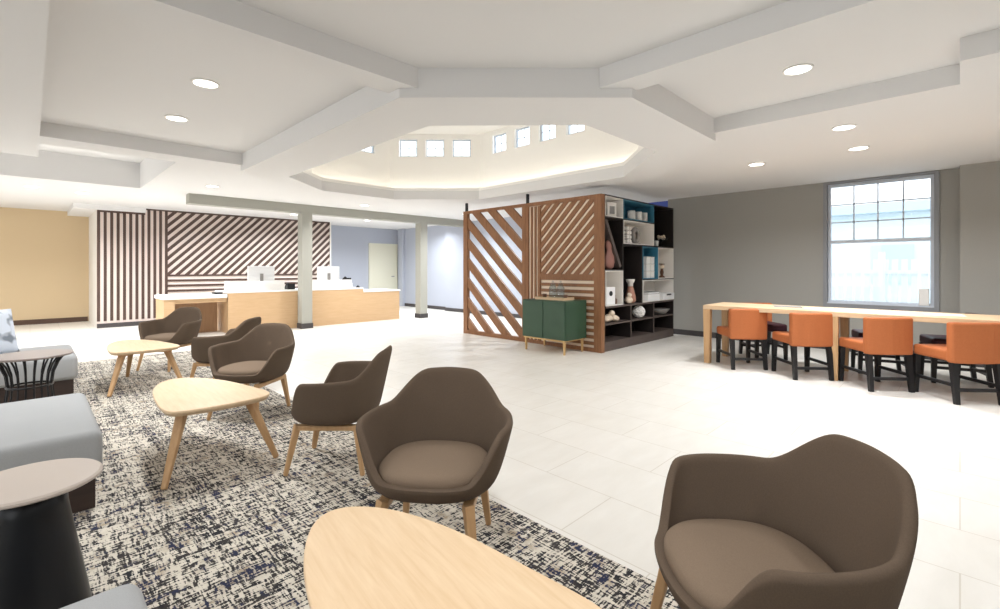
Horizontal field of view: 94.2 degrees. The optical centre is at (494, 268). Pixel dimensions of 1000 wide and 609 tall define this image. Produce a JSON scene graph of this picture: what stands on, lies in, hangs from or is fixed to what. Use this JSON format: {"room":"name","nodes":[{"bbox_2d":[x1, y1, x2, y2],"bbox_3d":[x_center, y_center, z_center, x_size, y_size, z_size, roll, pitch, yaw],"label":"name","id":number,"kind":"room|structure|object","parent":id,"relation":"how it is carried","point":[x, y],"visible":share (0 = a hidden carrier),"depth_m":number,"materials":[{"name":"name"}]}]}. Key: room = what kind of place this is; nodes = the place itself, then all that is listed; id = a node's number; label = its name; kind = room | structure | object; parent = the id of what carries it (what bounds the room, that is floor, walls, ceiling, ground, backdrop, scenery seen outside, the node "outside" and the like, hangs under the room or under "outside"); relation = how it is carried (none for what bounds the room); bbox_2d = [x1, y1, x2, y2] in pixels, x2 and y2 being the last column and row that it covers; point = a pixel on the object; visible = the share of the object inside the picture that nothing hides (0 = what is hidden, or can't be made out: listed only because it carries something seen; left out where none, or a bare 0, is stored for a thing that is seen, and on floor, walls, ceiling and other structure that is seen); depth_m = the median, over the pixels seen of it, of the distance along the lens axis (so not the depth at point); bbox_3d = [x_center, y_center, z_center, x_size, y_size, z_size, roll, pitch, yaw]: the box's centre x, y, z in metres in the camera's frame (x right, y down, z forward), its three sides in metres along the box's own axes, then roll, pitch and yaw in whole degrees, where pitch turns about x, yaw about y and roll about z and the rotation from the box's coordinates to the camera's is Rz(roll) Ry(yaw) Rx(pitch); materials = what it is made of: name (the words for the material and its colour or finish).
{"room":"hotel lobby","nodes":[
{"label":"hotel lobby","id":0,"kind":"room"},
{"bbox_2d":[0,207,88,320],"bbox_3d":[-11.579,-0.060,9.493,5.050,2.620,0.200,0,0,-45],"label":"wall","id":1,"kind":"structure","parent":0,"point":[44,254],"depth_m":10.63,"materials":[{"name":"beige paint"}]},
{"bbox_2d":[13,317,87,325],"bbox_3d":[-11.526,1.195,9.390,4.980,0.110,0.020,0,0,-45],"label":"baseboard","id":2,"kind":"structure","parent":1,"relation":"attached to","point":[71,319],"depth_m":10.68,"materials":[{"name":"brown"}]},
{"bbox_2d":[89,210,96,327],"bbox_3d":[-9.072,0.000,10.543,0.080,2.500,1.860,0,0,-45],"label":"trim","id":3,"kind":"structure","parent":1,"relation":"attached to","point":[93,218],"depth_m":10.36,"materials":[{"name":"white"}]},
{"bbox_2d":[331,225,396,288],"bbox_3d":[-4.366,-0.060,15.114,3.000,2.620,0.150,0,0,-45],"label":"wall","id":4,"kind":"structure","parent":0,"point":[349,245],"depth_m":14.90,"materials":[{"name":"blue paint"}]},
{"bbox_2d":[97,209,330,327],"bbox_3d":[-6.855,-0.050,11.918,5.160,2.600,0.850,0,0,-45],"label":"wall","id":5,"kind":"structure","parent":4,"relation":"attached to","point":[141,256],"depth_m":10.83,"materials":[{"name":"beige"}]},
{"bbox_2d":[67,203,145,216],"bbox_3d":[-8.878,-1.305,10.603,1.200,0.110,2.050,0,0,-45],"label":"trim","id":6,"kind":"structure","parent":5,"relation":"attached to","point":[76,209],"depth_m":9.94,"materials":[{"name":"white paint"}]},
{"bbox_2d":[368,243,397,288],"bbox_3d":[-3.726,0.200,15.577,1.080,2.100,0.102,0,0,-45],"label":"door","id":7,"kind":"structure","parent":4,"relation":"in","point":[382,258],"depth_m":15.55,"materials":[{"name":"beige paint"}]},
{"bbox_2d":[397,217,521,313],"bbox_3d":[-0.007,-0.060,12.664,0.300,2.620,9.880,0,0,-45],"label":"wall","id":8,"kind":"structure","parent":0,"point":[444,243],"depth_m":13.79,"materials":[{"name":"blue paint"}]},
{"bbox_2d":[0,0,999,229],"bbox_3d":[-2.121,-1.525,5.940,13.400,0.490,19.400,0,0,-45],"label":"ceiling","id":9,"kind":"structure","parent":0,"point":[88,88],"depth_m":3.64,"materials":[{"name":"white paint"}]},
{"bbox_2d":[164,115,188,121],"bbox_3d":[-3.161,-1.494,4.617,0.200,0.010,0.200,0,0,-45],"label":"recessed light","id":10,"kind":"object","parent":9,"relation":"in","point":[177,118],"visible":1,"depth_m":4.62,"materials":[{"name":"white"}]},
{"bbox_2d":[191,78,219,88],"bbox_3d":[-2.333,-1.494,3.748,0.200,0.010,0.200,0,0,-45],"label":"recessed light","id":11,"kind":"object","parent":9,"relation":"in","point":[201,82],"visible":1,"depth_m":3.75,"materials":[{"name":"white plastic"}]},
{"bbox_2d":[205,185,219,187],"bbox_3d":[-4.596,-1.345,7.566,0.200,0.010,0.200,0,0,-45],"label":"recessed light","id":12,"kind":"object","parent":9,"relation":"in","point":[213,186],"visible":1,"depth_m":7.58,"materials":[{"name":"white"}]},
{"bbox_2d":[186,193,462,227],"bbox_3d":[-3.065,-1.265,10.808,6.950,0.190,0.220,0,0,-45],"label":"trim","id":13,"kind":"structure","parent":9,"relation":"attached to","point":[191,199],"depth_m":9.82,"materials":[{"name":"grey paint"}]},
{"bbox_2d":[303,125,643,190],"bbox_3d":[-0.472,-2.035,6.391,3.818,1.190,5.762,0,0,-45],"label":"ceiling","id":14,"kind":"structure","parent":9,"relation":"attached to","point":[590,149],"depth_m":8.31,"materials":[{"name":"white paint"}]},
{"bbox_2d":[400,140,416,156],"bbox_3d":[-1.627,-2.275,8.796,0.340,0.330,0.040,0,0,0],"label":"window","id":15,"kind":"structure","parent":14,"relation":"attached to","point":[400,140],"depth_m":8.78,"materials":[{"name":"white plastic"}]},
{"bbox_2d":[426,140,443,156],"bbox_3d":[-1.127,-2.275,8.798,0.340,0.330,0.040,0,0,0],"label":"window","id":16,"kind":"structure","parent":14,"relation":"attached to","point":[427,148],"depth_m":8.78,"materials":[{"name":"white plastic"}]},
{"bbox_2d":[453,140,470,156],"bbox_3d":[-0.627,-2.275,8.800,0.340,0.330,0.040,0,0,0],"label":"window","id":17,"kind":"structure","parent":14,"relation":"attached to","point":[453,140],"depth_m":8.78,"materials":[{"name":"white plastic"}]},
{"bbox_2d":[494,133,505,152],"bbox_3d":[0.117,-2.275,8.430,0.340,0.330,0.040,0,0,45],"label":"window","id":18,"kind":"structure","parent":14,"relation":"attached to","point":[501,135],"depth_m":8.49,"materials":[{"name":"white plastic"}]},
{"bbox_2d":[516,126,528,147],"bbox_3d":[0.506,-2.275,8.041,0.340,0.330,0.040,0,0,45],"label":"window","id":19,"kind":"structure","parent":14,"relation":"attached to","point":[524,128],"depth_m":8.12,"materials":[{"name":"white plastic"}]},
{"bbox_2d":[541,125,554,140],"bbox_3d":[0.895,-2.275,7.652,0.340,0.330,0.040,0,0,45],"label":"window","id":20,"kind":"structure","parent":14,"relation":"attached to","point":[549,130],"depth_m":7.74,"materials":[{"name":"white plastic"}]},
{"bbox_2d":[568,125,583,134],"bbox_3d":[1.284,-2.275,7.263,0.340,0.330,0.040,0,0,45],"label":"window","id":21,"kind":"structure","parent":14,"relation":"attached to","point":[568,125],"depth_m":7.36,"materials":[{"name":"white plastic"}]},
{"bbox_2d":[748,162,764,165],"bbox_3d":[3.359,-1.345,5.975,0.200,0.010,0.200,0,0,-45],"label":"recessed light","id":22,"kind":"object","parent":9,"relation":"in","point":[756,163],"visible":1,"depth_m":5.97,"materials":[{"name":"white"}]},
{"bbox_2d":[782,63,813,75],"bbox_3d":[2.270,-1.494,3.486,0.200,0.010,0.200,0,0,-45],"label":"recessed light","id":23,"kind":"object","parent":9,"relation":"in","point":[797,69],"visible":1,"depth_m":3.49,"materials":[{"name":"white"}]},
{"bbox_2d":[831,124,856,130],"bbox_3d":[3.316,-1.345,4.419,0.200,0.010,0.200,0,0,-45],"label":"recessed light","id":24,"kind":"object","parent":9,"relation":"in","point":[844,126],"visible":1,"depth_m":4.42,"materials":[{"name":"white"}]},
{"bbox_2d":[847,146,869,150],"bbox_3d":[4.052,-1.345,5.183,0.200,0.010,0.200,0,0,-45],"label":"recessed light","id":25,"kind":"object","parent":9,"relation":"in","point":[856,148],"visible":1,"depth_m":5.19,"materials":[{"name":"white"}]},
{"bbox_2d":[14,306,999,608],"bbox_3d":[-2.121,1.300,5.940,13.400,0.100,19.400,0,0,-45],"label":"floor","id":26,"kind":"structure","parent":0,"point":[595,439],"depth_m":3.81,"materials":[{"name":"beige tile"}]},
{"bbox_2d":[154,293,226,332],"bbox_3d":[-5.784,0.868,8.853,1.020,0.765,0.800,0,0,-45],"label":"desk","id":27,"kind":"object","parent":26,"relation":"on","point":[166,304],"visible":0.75,"depth_m":8.82,"materials":[{"name":"white laminate"}]},
{"bbox_2d":[154,293,226,299],"bbox_3d":[-5.784,0.517,8.853,1.020,0.065,0.800,0,0,-45],"label":"countertop","id":28,"kind":"structure","parent":27,"relation":"on","point":[194,295],"depth_m":8.59,"materials":[{"name":"white stone"}]},
{"bbox_2d":[297,213,312,328],"bbox_3d":[-4.023,0.035,9.850,0.244,2.430,0.244,0,0,-45],"label":"column","id":29,"kind":"structure","parent":26,"relation":"on","point":[304,219],"depth_m":9.76,"materials":[{"name":"grey paint"}]},
{"bbox_2d":[215,280,400,332],"bbox_3d":[-4.059,0.750,10.614,3.910,1.000,0.850,0,0,-45],"label":"reception desk","id":30,"kind":"object","parent":26,"relation":"on","point":[333,301],"visible":0.8,"depth_m":10.13,"materials":[{"name":"brown wood"}]},
{"bbox_2d":[247,266,274,280],"bbox_3d":[-4.964,0.188,9.885,0.540,0.500,0.200,0,0,-45],"label":"monitor","id":31,"kind":"object","parent":30,"relation":"on","point":[254,273],"visible":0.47,"depth_m":9.87,"materials":[{"name":"white plastic"}]},
{"bbox_2d":[215,287,363,292],"bbox_3d":[-4.423,0.454,10.257,2.890,0.032,0.840,0,0,-45],"label":"countertop","id":32,"kind":"structure","parent":30,"relation":"on","point":[296,289],"depth_m":9.62,"materials":[{"name":"white stone"}]},
{"bbox_2d":[285,282,294,289],"bbox_3d":[-4.442,0.361,10.057,0.160,0.155,0.191,0,0,-45],"label":"desk phone","id":33,"kind":"object","parent":30,"relation":"on","point":[288,285],"visible":0.9,"depth_m":9.98,"materials":[{"name":"black plastic"}]},
{"bbox_2d":[317,266,338,279],"bbox_3d":[-3.910,0.188,10.939,0.540,0.500,0.200,0,0,-45],"label":"monitor","id":34,"kind":"object","parent":30,"relation":"on","point":[323,272],"visible":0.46,"depth_m":10.92,"materials":[{"name":"white plastic"}]},
{"bbox_2d":[363,288,400,291],"bbox_3d":[-3.037,0.532,11.635,1.020,0.035,0.850,0,0,-45],"label":"countertop","id":35,"kind":"structure","parent":30,"relation":"on","point":[364,290],"depth_m":11.50,"materials":[{"name":"white stone"}]},
{"bbox_2d":[73,350,680,608],"bbox_3d":[-2.659,1.244,2.058,4.350,0.012,9.870,0,0,-45],"label":"area rug","id":36,"kind":"object","parent":26,"relation":"on","point":[228,530],"visible":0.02,"depth_m":2.38,"materials":[{"name":"multicoloured carpet"}]},
{"bbox_2d":[0,349,72,402],"bbox_3d":[-3.620,0.949,3.620,0.500,0.567,0.500,0,0,-45],"label":"table","id":37,"kind":"object","parent":36,"relation":"on","point":[32,355],"visible":0.64,"depth_m":3.58,"materials":[{"name":"brown metal"}]},
{"bbox_2d":[0,344,77,403],"bbox_3d":[-4.939,1.035,4.324,1.530,0.400,1.000,0,0,-45],"label":"bench","id":38,"kind":"object","parent":36,"relation":"on","point":[65,373],"visible":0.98,"depth_m":4.39,"materials":[{"name":"grey fabric"}]},
{"bbox_2d":[0,309,18,353],"bbox_3d":[-4.906,0.627,4.493,0.200,0.446,0.460,0,0,10],"label":"throw pillow","id":39,"kind":"object","parent":38,"relation":"on","point":[8,340],"visible":0.98,"depth_m":4.60,"materials":[{"name":"white fabric"}]},
{"bbox_2d":[0,458,102,608],"bbox_3d":[-1.626,0.986,1.626,0.390,0.498,0.390,0,0,-45],"label":"pedestal table","id":40,"kind":"object","parent":36,"relation":"on","point":[42,565],"visible":0.98,"depth_m":1.58,"materials":[{"name":"beige"}]},
{"bbox_2d":[0,393,102,512],"bbox_3d":[-2.942,1.035,2.284,1.470,0.400,1.110,0,0,-45],"label":"bench","id":41,"kind":"object","parent":36,"relation":"on","point":[61,426],"visible":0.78,"depth_m":2.39,"materials":[{"name":"grey fabric"}]},
{"bbox_2d":[0,393,102,470],"bbox_3d":[-2.942,0.953,2.284,1.470,0.235,1.110,0,0,-45],"label":"cushion","id":42,"kind":"object","parent":41,"relation":"on","point":[61,426],"depth_m":2.41,"materials":[{"name":"grey fabric"}]},
{"bbox_2d":[60,584,147,608],"bbox_3d":[-0.949,1.035,0.253,1.415,0.400,1.500,0,0,-45],"label":"bench","id":43,"kind":"object","parent":36,"relation":"on","point":[128,596],"visible":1,"depth_m":1.18,"materials":[{"name":"grey fabric"}]},
{"bbox_2d":[107,339,182,396],"bbox_3d":[-3.850,1.027,5.048,0.645,0.424,1.007,0,0,-45],"label":"coffee table","id":44,"kind":"object","parent":36,"relation":"on","point":[122,348],"visible":0.97,"depth_m":4.89,"materials":[{"name":"brown wood"}]},
{"bbox_2d":[136,307,201,371],"bbox_3d":[-4.082,0.869,5.879,0.685,0.736,0.596,0,0,8],"label":"tub chair","id":45,"kind":"object","parent":36,"relation":"on","point":[183,324],"visible":0.78,"depth_m":5.89,"materials":[{"name":"brown fabric"}]},
{"bbox_2d":[153,378,278,489],"bbox_3d":[-1.976,1.027,3.160,0.645,0.424,1.007,0,0,-45],"label":"coffee table","id":46,"kind":"object","parent":36,"relation":"on","point":[179,398],"visible":1,"depth_m":2.97,"materials":[{"name":"brown wood"}]},
{"bbox_2d":[190,317,260,378],"bbox_3d":[-2.783,0.869,4.843,0.596,0.736,0.685,0,0,0],"label":"tub chair","id":47,"kind":"object","parent":36,"relation":"on","point":[199,345],"visible":0.36,"depth_m":4.58,"materials":[{"name":"brown fabric"}]},
{"bbox_2d":[206,323,294,420],"bbox_3d":[-2.088,0.869,4.040,0.685,0.736,0.596,0,0,8],"label":"tub chair","id":48,"kind":"object","parent":36,"relation":"on","point":[263,356],"visible":0.98,"depth_m":4.07,"materials":[{"name":"brown fabric"}]},
{"bbox_2d":[283,345,391,475],"bbox_3d":[-0.973,0.869,2.991,0.596,0.736,0.685,0,0,0],"label":"tub chair","id":49,"kind":"object","parent":36,"relation":"on","point":[351,389],"visible":0.99,"depth_m":2.76,"materials":[{"name":"brown fabric"}]},
{"bbox_2d":[356,367,512,539],"bbox_3d":[-0.257,0.869,2.096,0.685,0.736,0.596,0,0,7],"label":"tub chair","id":50,"kind":"object","parent":36,"relation":"on","point":[444,437],"visible":0.98,"depth_m":2.15,"materials":[{"name":"brown fabric"}]},
{"bbox_2d":[303,506,601,608],"bbox_3d":[-0.182,1.027,1.228,0.645,0.424,1.007,0,0,-37],"label":"coffee table","id":51,"kind":"object","parent":36,"relation":"on","point":[357,557],"visible":1,"depth_m":1.25,"materials":[{"name":"brown wood"}]},
{"bbox_2d":[650,434,918,608],"bbox_3d":[0.777,0.869,1.324,0.596,0.736,0.685,0,0,3],"label":"tub chair","id":52,"kind":"object","parent":36,"relation":"on","point":[831,521],"visible":1,"depth_m":1.34,"materials":[{"name":"brown fabric"}]},
{"bbox_2d":[415,223,427,317],"bbox_3d":[-1.895,0.035,11.978,0.244,2.430,0.244,0,0,-45],"label":"column","id":53,"kind":"structure","parent":26,"relation":"on","point":[420,228],"depth_m":11.89,"materials":[{"name":"grey paint"}]},
{"bbox_2d":[463,203,524,341],"bbox_3d":[-0.028,-0.015,8.542,0.070,2.530,1.600,0,0,-45],"label":"slatted screen","id":54,"kind":"object","parent":26,"relation":"on","point":[469,327],"visible":0.97,"depth_m":8.55,"materials":[{"name":"brown wood"}]},
{"bbox_2d":[523,298,585,355],"bbox_3d":[0.904,0.860,7.144,0.538,0.780,0.825,0,0,-45],"label":"sideboard","id":55,"kind":"object","parent":26,"relation":"on","point":[551,320],"visible":0.98,"depth_m":6.90,"materials":[{"name":"green paint"}]},
{"bbox_2d":[535,296,573,300],"bbox_3d":[0.912,0.450,7.149,0.280,0.040,0.540,0,0,-45],"label":"tray","id":56,"kind":"object","parent":55,"relation":"on","point":[557,298],"visible":0.9,"depth_m":7.05,"materials":[{"name":"brown wood"}]},
{"bbox_2d":[525,193,604,352],"bbox_3d":[1.078,-0.015,7.456,0.090,2.530,1.500,0,0,-45],"label":"slatted screen","id":57,"kind":"object","parent":26,"relation":"on","point":[565,237],"visible":0.9,"depth_m":7.31,"materials":[{"name":"brown wood"}]},
{"bbox_2d":[605,194,673,351],"bbox_3d":[2.355,0.060,7.961,2.390,2.380,0.392,0,0,-45],"label":"bookcase","id":58,"kind":"object","parent":26,"relation":"on","point":[629,330],"visible":0.7,"depth_m":7.95,"materials":[{"name":"brown wood"}]},
{"bbox_2d":[605,240,614,268],"bbox_3d":[1.775,-0.306,7.234,0.250,0.620,0.125,0,0,-45],"label":"vase","id":59,"kind":"object","parent":58,"relation":"on","point":[609,257],"visible":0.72,"depth_m":7.17,"materials":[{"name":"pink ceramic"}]},
{"bbox_2d":[606,287,614,304],"bbox_3d":[1.798,0.417,7.241,0.200,0.270,0.023,0,0,-36],"label":"card","id":60,"kind":"object","parent":58,"relation":"in","point":[610,291],"visible":0.98,"depth_m":7.23,"materials":[{"name":"white paper"}]},
{"bbox_2d":[606,202,615,216],"bbox_3d":[1.818,-0.928,7.301,0.180,0.230,0.064,0,0,-28],"label":"photo frame","id":61,"kind":"object","parent":58,"relation":"in","point":[610,206],"visible":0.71,"depth_m":7.26,"materials":[{"name":"white laminate"}]},
{"bbox_2d":[610,206,614,213],"bbox_3d":[1.832,-0.923,7.274,0.100,0.120,0.004,0,0,-28],"label":"picture","id":62,"kind":"object","parent":61,"relation":"attached to","point":[612,208],"depth_m":7.28},
{"bbox_2d":[605,310,618,321],"bbox_3d":[1.810,0.735,7.283,0.429,0.190,0.154,0,0,-45],"label":"cluster","id":63,"kind":"object","parent":58,"relation":"on","point":[610,316],"visible":0.93,"depth_m":7.23,"materials":[{"name":"beige ceramic"}]},
{"bbox_2d":[624,225,631,242],"bbox_3d":[2.173,-0.568,7.656,0.160,0.300,0.095,0,0,-45],"label":"rack","id":64,"kind":"object","parent":58,"relation":"in","point":[627,236],"visible":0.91,"depth_m":7.61,"materials":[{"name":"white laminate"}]},
{"bbox_2d":[625,293,632,303],"bbox_3d":[2.174,0.474,7.562,0.152,0.180,0.128,0,0,-45],"label":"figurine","id":65,"kind":"object","parent":58,"relation":"on","point":[628,299],"visible":1,"depth_m":7.52,"materials":[{"name":"beige ceramic"}]},
{"bbox_2d":[625,279,635,302],"bbox_3d":[2.249,0.367,7.722,0.176,0.395,0.176,0,0,-45],"label":"vase","id":66,"kind":"object","parent":58,"relation":"on","point":[630,289],"visible":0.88,"depth_m":7.67,"materials":[{"name":"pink ceramic"}]},
{"bbox_2d":[627,210,634,218],"bbox_3d":[2.257,-0.890,7.740,0.156,0.155,0.130,0,0,-11],"label":"mug","id":67,"kind":"object","parent":58,"relation":"in","point":[630,214],"visible":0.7,"depth_m":7.68,"materials":[{"name":"white ceramic"}]},
{"bbox_2d":[630,227,640,243],"bbox_3d":[2.369,-0.562,7.842,0.266,0.288,0.100,0,0,-45],"label":"ring sculpture","id":68,"kind":"object","parent":58,"relation":"in","point":[634,230],"visible":0.93,"depth_m":7.79,"materials":[{"name":"grey ceramic"}]},
{"bbox_2d":[632,305,644,317],"bbox_3d":[2.447,0.725,7.920,0.209,0.220,0.220,0,0,-45],"label":"ball","id":69,"kind":"object","parent":58,"relation":"on","point":[638,311],"visible":0.99,"depth_m":7.86,"materials":[{"name":"white ceramic"}]},
{"bbox_2d":[635,212,641,219],"bbox_3d":[2.435,-0.890,7.893,0.130,0.155,0.156,0,0,-12],"label":"mug","id":70,"kind":"object","parent":58,"relation":"in","point":[638,215],"visible":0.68,"depth_m":7.85,"materials":[{"name":"white ceramic"}]},
{"bbox_2d":[642,213,646,220],"bbox_3d":[2.560,-0.890,8.029,0.130,0.155,0.156,0,0,34],"label":"mug","id":71,"kind":"object","parent":58,"relation":"in","point":[644,215],"visible":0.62,"depth_m":7.98,"materials":[{"name":"white ceramic"}]},
{"bbox_2d":[644,271,650,277],"bbox_3d":[2.616,0.097,8.089,0.140,0.122,0.124,0,0,-45],"label":"box","id":72,"kind":"object","parent":58,"relation":"in","point":[646,273],"visible":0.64,"depth_m":8.03,"materials":[{"name":"white cardboard"}]},
{"bbox_2d":[644,264,650,270],"bbox_3d":[2.616,-0.029,8.089,0.140,0.122,0.124,0,0,-45],"label":"box","id":73,"kind":"object","parent":72,"relation":"on","point":[646,266],"visible":0.63,"depth_m":8.03,"materials":[{"name":"white cardboard"}]},
{"bbox_2d":[644,257,650,263],"bbox_3d":[2.616,-0.153,8.089,0.140,0.122,0.124,0,0,-45],"label":"box","id":74,"kind":"object","parent":73,"relation":"on","point":[646,259],"visible":0.63,"depth_m":8.03,"materials":[{"name":"white cardboard"}]},
{"bbox_2d":[644,296,659,300],"bbox_3d":[2.680,0.517,8.153,0.420,0.070,0.240,0,0,-45],"label":"book","id":75,"kind":"object","parent":58,"relation":"in","point":[657,297],"visible":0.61,"depth_m":8.02,"materials":[{"name":"white paper"}]},
{"bbox_2d":[644,293,659,296],"bbox_3d":[2.680,0.457,8.153,0.420,0.050,0.240,0,0,-45],"label":"book","id":76,"kind":"object","parent":75,"relation":"on","point":[645,295],"visible":0.61,"depth_m":8.01,"materials":[{"name":"white paper"}]},
{"bbox_2d":[644,291,659,293],"bbox_3d":[2.680,0.414,8.153,0.420,0.035,0.240,0,0,-45],"label":"book","id":77,"kind":"object","parent":76,"relation":"on","point":[645,292],"visible":0.79,"depth_m":8.11,"materials":[{"name":"grey paper"}]},
{"bbox_2d":[654,308,668,314],"bbox_3d":[2.984,0.776,8.499,0.400,0.110,0.400,0,0,-45],"label":"bowl","id":78,"kind":"object","parent":58,"relation":"on","point":[657,311],"visible":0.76,"depth_m":8.36,"materials":[{"name":"grey ceramic"}]},
{"bbox_2d":[658,264,664,277],"bbox_3d":[3.062,0.030,8.535,0.120,0.255,0.120,0,0,-45],"label":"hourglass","id":79,"kind":"object","parent":58,"relation":"in","point":[661,266],"visible":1,"depth_m":8.51,"materials":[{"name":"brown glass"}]},
{"bbox_2d":[656,235,666,239],"bbox_3d":[3.048,-0.516,8.521,0.240,0.220,0.240,0,0,-45],"label":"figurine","id":80,"kind":"object","parent":58,"relation":"on","point":[662,237],"visible":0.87,"depth_m":8.48,"materials":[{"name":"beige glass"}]},
{"bbox_2d":[660,296,673,299],"bbox_3d":[3.069,0.522,8.542,0.440,0.060,0.260,0,0,-45],"label":"book","id":81,"kind":"object","parent":58,"relation":"in","point":[661,297],"visible":0.61,"depth_m":8.39,"materials":[{"name":"white paper"}]},
{"bbox_2d":[660,292,673,296],"bbox_3d":[3.070,0.465,8.540,0.440,0.055,0.264,0,0,-45],"label":"book","id":82,"kind":"object","parent":81,"relation":"on","point":[662,294],"visible":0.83,"depth_m":8.45,"materials":[{"name":"white paper"}]},
{"bbox_2d":[716,308,767,369],"bbox_3d":[3.166,0.874,5.985,0.450,0.757,0.498,0,0,4],"label":"dining chair","id":83,"kind":"object","parent":26,"relation":"on","point":[748,325],"visible":0.91,"depth_m":5.76,"materials":[{"name":"orange leather"}]},
{"bbox_2d":[739,303,787,359],"bbox_3d":[3.805,0.874,6.620,0.450,0.757,0.498,0,0,2],"label":"dining chair","id":84,"kind":"object","parent":26,"relation":"on","point":[771,326],"visible":0.43,"depth_m":6.40,"materials":[{"name":"wood"}]},
{"bbox_2d":[771,312,833,380],"bbox_3d":[3.591,0.874,5.447,0.450,0.757,0.498,0,0,4],"label":"dining chair","id":85,"kind":"object","parent":26,"relation":"on","point":[806,330],"visible":1,"depth_m":5.22,"materials":[{"name":"orange leather"}]},
{"bbox_2d":[703,302,999,380],"bbox_3d":[4.473,0.865,5.059,0.760,0.770,4.030,0,0,-45],"label":"work table","id":86,"kind":"object","parent":26,"relation":"on","point":[841,316],"visible":0.85,"depth_m":5.47,"materials":[{"name":"brown wood"}]},
{"bbox_2d":[773,305,801,307],"bbox_3d":[3.712,0.476,5.904,0.300,0.008,0.220,0,0,28],"label":"magazine","id":87,"kind":"object","parent":86,"relation":"on","point":[773,305],"visible":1,"depth_m":5.85,"materials":[{"name":"grey paper"}]},
{"bbox_2d":[804,307,834,309],"bbox_3d":[3.903,0.477,5.600,0.300,0.004,0.220,0,0,34],"label":"paper sheet","id":88,"kind":"object","parent":86,"relation":"on","point":[804,307],"visible":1,"depth_m":5.60,"materials":[{"name":"white paper"}]},
{"bbox_2d":[871,311,908,313],"bbox_3d":[4.349,0.477,5.127,0.220,0.004,0.300,0,0,-39],"label":"paper sheet","id":89,"kind":"object","parent":86,"relation":"on","point":[871,311],"visible":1,"depth_m":5.08,"materials":[{"name":"white paper"}]},
{"bbox_2d":[923,313,965,316],"bbox_3d":[4.688,0.477,4.858,0.300,0.004,0.220,0,0,36],"label":"paper sheet","id":90,"kind":"object","parent":86,"relation":"on","point":[923,313],"visible":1,"depth_m":4.86,"materials":[{"name":"white paper"}]},
{"bbox_2d":[838,317,914,392],"bbox_3d":[4.043,0.874,4.952,0.450,0.757,0.498,0,0,4],"label":"dining chair","id":91,"kind":"object","parent":26,"relation":"on","point":[881,335],"visible":1,"depth_m":4.73,"materials":[{"name":"orange leather"}]},
{"bbox_2d":[851,309,904,373],"bbox_3d":[4.660,0.874,5.628,0.498,0.757,0.450,0,0,27],"label":"dining chair","id":92,"kind":"object","parent":26,"relation":"on","point":[854,332],"visible":0.29,"depth_m":5.68,"materials":[{"name":"wood"}]},
{"bbox_2d":[912,322,999,404],"bbox_3d":[4.467,0.874,4.500,0.450,0.757,0.498,0,0,4],"label":"dining chair","id":93,"kind":"object","parent":26,"relation":"on","point":[966,342],"visible":1,"depth_m":4.28,"materials":[{"name":"orange leather"}]},
{"bbox_2d":[919,313,993,387],"bbox_3d":[5.112,0.874,5.176,0.498,0.757,0.450,0,0,27],"label":"dining chair","id":94,"kind":"object","parent":26,"relation":"on","point":[923,338],"visible":0.27,"depth_m":5.10,"materials":[{"name":"wood"}]},
{"bbox_2d":[650,201,667,206],"bbox_3d":[2.991,-1.285,9.652,0.020,0.130,1.380,0,0,-45],"label":"wall","id":95,"kind":"structure","parent":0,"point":[662,203],"depth_m":9.28,"materials":[{"name":"blue paint"}]},
{"bbox_2d":[668,161,999,345],"bbox_3d":[6.194,-0.060,6.208,0.420,2.620,8.020,0,0,-45],"label":"wall","id":96,"kind":"structure","parent":0,"point":[763,245],"depth_m":7.61,"materials":[{"name":"grey paint"}]},
{"bbox_2d":[405,303,991,367],"bbox_3d":[2.756,1.200,9.615,0.405,0.100,17.700,0,0,-45],"label":"baseboard","id":97,"kind":"structure","parent":96,"relation":"attached to","point":[675,331],"depth_m":8.82,"materials":[{"name":"grey"}]},
{"bbox_2d":[823,170,938,311],"bbox_3d":[5.627,-0.378,6.836,0.115,1.935,1.310,0,0,-45],"label":"window","id":98,"kind":"structure","parent":96,"relation":"in","point":[933,306],"depth_m":6.83,"materials":[{"name":"grey"}]},
{"bbox_2d":[918,289,928,305],"bbox_3d":[5.964,0.392,6.466,0.055,0.235,0.110,0,0,-45],"label":"sensor","id":99,"kind":"object","parent":98,"relation":"on","point":[923,294],"visible":1,"depth_m":6.45,"materials":[{"name":"white plastic"}]},
{"label":"outside","id":100,"kind":"structure","parent":0,"visible":0},
{"bbox_3d":[10.748,1.700,14.284,16.600,0.100,23.000,0,0,-45],"label":"ground","id":101,"kind":"structure","parent":100,"visible":0},
{"bbox_2d":[832,199,929,302],"bbox_3d":[13.082,-0.200,17.324,5.800,3.700,14.800,0,0,-45],"label":"building","id":102,"kind":"structure","parent":101,"relation":"on","point":[913,228],"depth_m":14.59,"materials":[{"name":"white"}]},
{"bbox_2d":[832,252,929,302],"bbox_3d":[7.814,0.650,9.935,0.140,2.000,9.000,0,0,-45],"label":"picket fence","id":103,"kind":"object","parent":101,"relation":"on","point":[880,271],"visible":0.12,"depth_m":9.66,"materials":[{"name":"white paint"}]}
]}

